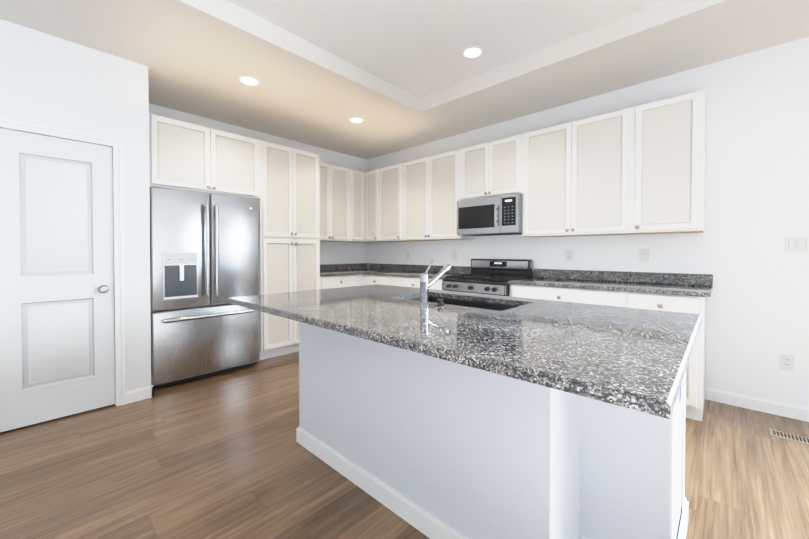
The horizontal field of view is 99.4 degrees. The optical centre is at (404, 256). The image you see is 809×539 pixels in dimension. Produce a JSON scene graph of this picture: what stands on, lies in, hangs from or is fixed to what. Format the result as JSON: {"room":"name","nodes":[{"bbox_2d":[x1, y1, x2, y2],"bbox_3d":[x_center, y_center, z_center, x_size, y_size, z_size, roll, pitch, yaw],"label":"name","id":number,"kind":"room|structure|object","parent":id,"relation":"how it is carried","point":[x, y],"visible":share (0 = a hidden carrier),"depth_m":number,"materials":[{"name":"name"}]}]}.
{"room":"kitchen","nodes":[
{"label":"kitchen","id":0,"kind":"room"},
{"bbox_2d":[0,19,150,390],"bbox_3d":[-4.160,-0.179,1.274,0.846,2.743,5.092,1,1,43],"label":"wall","id":1,"kind":"structure","parent":0,"point":[50,80],"depth_m":2.64,"materials":[{"name":"paint"}]},
{"bbox_2d":[0,128,114,431],"bbox_3d":[-2.483,0.155,2.465,0.100,2.020,0.607,1,1,43],"label":"pantry door","id":2,"kind":"structure","parent":1,"relation":"in","point":[57,352],"depth_m":2.46,"materials":[{"name":"paint"}]},
{"bbox_2d":[0,117,125,405],"bbox_3d":[-2.498,0.131,2.479,0.092,2.093,0.728,1,1,43],"label":"door frame","id":3,"kind":"structure","parent":1,"relation":"attached to","point":[119,271],"depth_m":2.69,"materials":[{"name":"paint"}]},
{"bbox_2d":[149,103,366,264],"bbox_3d":[-3.553,-0.376,2.692,0.200,3.100,8.400,1,1,43],"label":"wall","id":4,"kind":"structure","parent":0,"point":[343,252],"depth_m":5.07,"materials":[{"name":"paint"}]},
{"bbox_2d":[149,113,260,200],"bbox_3d":[-2.140,-0.957,3.591,0.628,0.640,1.002,1,1,43],"label":"upper cabinet","id":5,"kind":"object","parent":4,"relation":"attached to","point":[182,155],"depth_m":3.33,"materials":[{"name":"paint"}]},
{"bbox_2d":[319,162,350,240],"bbox_3d":[-1.153,-0.762,4.875,0.328,1.064,0.698,1,1,43],"label":"upper cabinet","id":6,"kind":"object","parent":4,"relation":"attached to","point":[335,181],"depth_m":4.84,"materials":[{"name":"paint"}]},
{"bbox_2d":[351,169,362,240],"bbox_3d":[-0.824,-0.766,5.228,0.328,1.064,0.267,1,1,43],"label":"upper cabinet","id":7,"kind":"object","parent":4,"relation":"attached to","point":[356,176],"depth_m":5.12,"materials":[{"name":"paint"}]},
{"bbox_2d":[0,351,808,538],"bbox_3d":[-0.630,1.268,0.130,8.000,0.120,8.600,1,1,43],"label":"floor","id":8,"kind":"structure","parent":0,"point":[224,455],"depth_m":1.87,"materials":[{"name":"brown wood"}]},
{"bbox_2d":[149,186,259,388],"bbox_3d":[-2.076,0.272,3.522,0.784,1.784,0.980,1,1,43],"label":"refrigerator","id":9,"kind":"object","parent":8,"relation":"on","point":[204,257],"visible":0.77,"depth_m":3.21,"materials":[{"name":"grey metal"}]},
{"bbox_2d":[259,140,319,359],"bbox_3d":[-1.540,-0.065,4.247,0.628,2.440,0.757,1,1,43],"label":"tall cabinet","id":10,"kind":"object","parent":8,"relation":"on","point":[281,183],"depth_m":3.98,"materials":[{"name":"paint"}]},
{"bbox_2d":[320,274,359,288],"bbox_3d":[-1.084,0.695,4.755,0.618,0.904,0.589,1,1,43],"label":"base cabinet","id":11,"kind":"object","parent":8,"relation":"on","point":[326,282],"depth_m":4.54,"materials":[{"name":"paint"}]},
{"bbox_2d":[320,263,363,276],"bbox_3d":[-1.050,0.180,4.765,0.646,0.125,0.660,1,1,43],"label":"countertop","id":12,"kind":"structure","parent":11,"relation":"on","point":[326,269],"depth_m":5.13,"materials":[{"name":"stone"}]},
{"bbox_2d":[364,274,387,284],"bbox_3d":[-0.202,0.693,4.899,0.520,0.904,0.618,1,1,43],"label":"base cabinet","id":13,"kind":"object","parent":8,"relation":"on","point":[368,279],"depth_m":4.65,"materials":[{"name":"paint"}]},
{"bbox_2d":[388,276,442,289],"bbox_3d":[0.326,0.700,4.408,0.922,0.904,0.618,1,1,43],"label":"base cabinet","id":14,"kind":"object","parent":8,"relation":"on","point":[392,280],"depth_m":4.23,"materials":[{"name":"paint"}]},
{"bbox_2d":[364,263,470,278],"bbox_3d":[-0.093,0.180,4.770,2.040,0.125,0.650,1,1,43],"label":"countertop","id":15,"kind":"structure","parent":14,"relation":"on","point":[400,270],"depth_m":4.72,"materials":[{"name":"stone"}]},
{"bbox_2d":[442,259,532,295],"bbox_3d":[0.894,0.594,3.778,0.752,1.132,0.731,1,1,43],"label":"range","id":16,"kind":"object","parent":8,"relation":"on","point":[491,276],"visible":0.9,"depth_m":3.75,"materials":[{"name":"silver metal"}]},
{"bbox_2d":[296,323,687,538],"bbox_3d":[0.316,0.732,1.887,1.882,0.904,0.934,1,1,43],"label":"kitchen island","id":17,"kind":"object","parent":8,"relation":"on","point":[424,409],"depth_m":1.34,"materials":[{"name":"paint"}]},
{"bbox_2d":[227,284,701,422],"bbox_3d":[0.127,0.266,1.797,2.120,0.031,1.230,1,1,43],"label":"island countertop","id":18,"kind":"structure","parent":17,"relation":"on","point":[632,359],"depth_m":1.16,"materials":[{"name":"grey stone"}]},
{"bbox_2d":[415,259,450,306],"bbox_3d":[0.202,0.131,1.862,0.139,0.237,0.260,1,1,43],"label":"faucet","id":19,"kind":"object","parent":18,"relation":"on","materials":[{"name":"silver metal"}]},
{"bbox_2d":[407,295,522,310],"bbox_3d":[0.315,0.382,1.993,0.796,0.231,0.446,1,1,43],"label":"sink","id":20,"kind":"object","parent":18,"relation":"in","point":[494,304],"depth_m":2.13,"materials":[{"name":"black metal"}]},
{"bbox_2d":[510,284,623,306],"bbox_3d":[1.575,0.715,3.246,0.957,0.904,0.618,1,1,43],"label":"base cabinet","id":21,"kind":"object","parent":8,"relation":"on","point":[588,296],"depth_m":2.96,"materials":[{"name":"paint"}]},
{"bbox_2d":[624,292,705,421],"bbox_3d":[2.097,0.721,2.760,0.470,0.904,0.618,1,1,43],"label":"base cabinet","id":22,"kind":"object","parent":8,"relation":"on","point":[695,387],"depth_m":2.45,"materials":[{"name":"paint"}]},
{"bbox_2d":[508,269,712,296],"bbox_3d":[1.754,0.202,3.057,1.470,0.125,0.642,1,1,43],"label":"countertop","id":23,"kind":"structure","parent":22,"relation":"on","point":[700,285],"depth_m":3.02,"materials":[{"name":"stone"}]},
{"bbox_2d":[769,429,808,444],"bbox_3d":[2.568,1.178,2.208,0.300,0.005,0.110,1,1,43],"label":"floor vent","id":24,"kind":"object","parent":8,"relation":"in","point":[792,437],"visible":1,"depth_m":2.25,"materials":[{"name":"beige metal"}]},
{"bbox_2d":[0,0,808,159],"bbox_3d":[-0.630,-1.609,0.093,7.600,0.147,8.200,1,1,43],"label":"ceiling","id":25,"kind":"structure","parent":0,"point":[197,57],"depth_m":2.81,"materials":[{"name":"paint"}]},
{"bbox_2d":[237,75,260,86],"bbox_3d":[-1.388,-1.570,3.066,0.196,0.007,0.196,1,1,43],"label":"recessed light","id":26,"kind":"object","parent":25,"relation":"in","point":[247,80],"visible":1,"depth_m":3.05,"materials":[{"name":"paint"}]},
{"bbox_2d":[348,117,364,123],"bbox_3d":[-0.557,-1.582,3.974,0.196,0.007,0.196,1,1,43],"label":"recessed light","id":27,"kind":"object","parent":25,"relation":"in","point":[357,120],"visible":1,"depth_m":3.97,"materials":[{"name":"paint"}]},
{"bbox_2d":[228,0,664,97],"bbox_3d":[-0.630,-1.787,0.091,8.000,0.210,8.600,1,1,43],"label":"ceiling","id":28,"kind":"structure","parent":0,"point":[415,47],"depth_m":2.58,"materials":[{"name":"paint"}]},
{"bbox_2d":[461,45,484,58],"bbox_3d":[0.572,-1.715,2.880,0.196,0.007,0.196,1,1,43],"label":"recessed light","id":29,"kind":"object","parent":28,"relation":"in","point":[473,52],"visible":1,"depth_m":2.88,"materials":[{"name":"paint"}]},
{"bbox_2d":[367,37,808,421],"bbox_3d":[2.227,-0.382,3.179,8.000,3.100,0.214,1,1,43],"label":"wall","id":30,"kind":"structure","parent":0,"point":[757,188],"depth_m":2.70,"materials":[{"name":"paint"}]},
{"bbox_2d":[363,169,378,240],"bbox_3d":[-0.386,-0.766,5.250,0.320,1.064,0.328,1,1,43],"label":"upper cabinet","id":31,"kind":"object","parent":30,"relation":"attached to","point":[370,178],"depth_m":5.15,"materials":[{"name":"paint"}]},
{"bbox_2d":[379,163,402,240],"bbox_3d":[-0.098,-0.763,4.982,0.467,1.064,0.328,1,1,43],"label":"upper cabinet","id":32,"kind":"object","parent":30,"relation":"attached to","point":[390,177],"depth_m":4.85,"materials":[{"name":"paint"}]},
{"bbox_2d":[406,251,409,258],"bbox_3d":[0.045,-0.027,5.075,0.070,0.114,0.016,1,1,43],"label":"outlet","id":33,"kind":"object","parent":30,"relation":"attached to","point":[407,254],"visible":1,"depth_m":5.07,"materials":[{"name":"white plastic"}]},
{"bbox_2d":[403,149,473,240],"bbox_3d":[0.419,-0.757,4.501,0.945,1.064,0.328,1,1,43],"label":"upper cabinet","id":34,"kind":"object","parent":30,"relation":"attached to","point":[431,183],"depth_m":4.35,"materials":[{"name":"paint"}]},
{"bbox_2d":[452,251,456,259],"bbox_3d":[0.655,-0.019,4.508,0.070,0.114,0.016,1,1,43],"label":"outlet","id":35,"kind":"object","parent":30,"relation":"attached to","point":[454,255],"visible":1,"depth_m":4.51,"materials":[{"name":"white plastic"}]},
{"bbox_2d":[459,134,522,200],"bbox_3d":[1.044,-0.971,3.917,0.762,0.621,0.328,1,1,43],"label":"upper cabinet","id":36,"kind":"object","parent":30,"relation":"attached to","point":[492,168],"depth_m":3.77,"materials":[{"name":"paint"}]},
{"bbox_2d":[457,193,522,235],"bbox_3d":[1.004,-0.452,3.881,0.756,0.402,0.445,1,1,43],"label":"microwave","id":37,"kind":"object","parent":36,"relation":"attached to","point":[495,215],"visible":0.98,"depth_m":3.71,"materials":[{"name":"grey metal"}]},
{"bbox_2d":[565,250,572,260],"bbox_3d":[1.699,-0.017,3.541,0.070,0.114,0.008,1,1,43],"label":"electrical outlet","id":38,"kind":"object","parent":30,"relation":"attached to","point":[569,255],"visible":1,"depth_m":3.54,"materials":[{"name":"white plastic"}]},
{"bbox_2d":[519,106,634,236],"bbox_3d":[1.673,-0.742,3.334,0.958,1.064,0.328,1,1,43],"label":"upper cabinet","id":39,"kind":"object","parent":30,"relation":"attached to","point":[579,175],"depth_m":3.16,"materials":[{"name":"paint"}]},
{"bbox_2d":[639,249,648,261],"bbox_3d":[2.168,-0.011,3.104,0.070,0.114,0.008,1,1,43],"label":"electrical outlet","id":40,"kind":"object","parent":30,"relation":"attached to","point":[643,255],"visible":1,"depth_m":3.10,"materials":[{"name":"white plastic"}]},
{"bbox_2d":[631,89,705,234],"bbox_3d":[2.192,-0.735,2.851,0.460,1.064,0.328,1,1,43],"label":"upper cabinet","id":41,"kind":"object","parent":30,"relation":"attached to","point":[638,170],"depth_m":2.72,"materials":[{"name":"paint"}]},
{"bbox_2d":[780,353,793,370],"bbox_3d":[2.809,0.773,2.519,0.070,0.114,0.008,1,1,43],"label":"electrical outlet","id":42,"kind":"object","parent":30,"relation":"attached to","point":[786,361],"visible":1,"depth_m":2.52,"materials":[{"name":"white plastic"}]},
{"bbox_2d":[785,236,808,251],"bbox_3d":[2.837,-0.089,2.480,0.116,0.114,0.010,1,1,43],"label":"double light switch","id":43,"kind":"object","parent":30,"relation":"attached to","point":[796,244],"visible":1,"depth_m":2.48,"materials":[{"name":"white plastic"}]}
]}

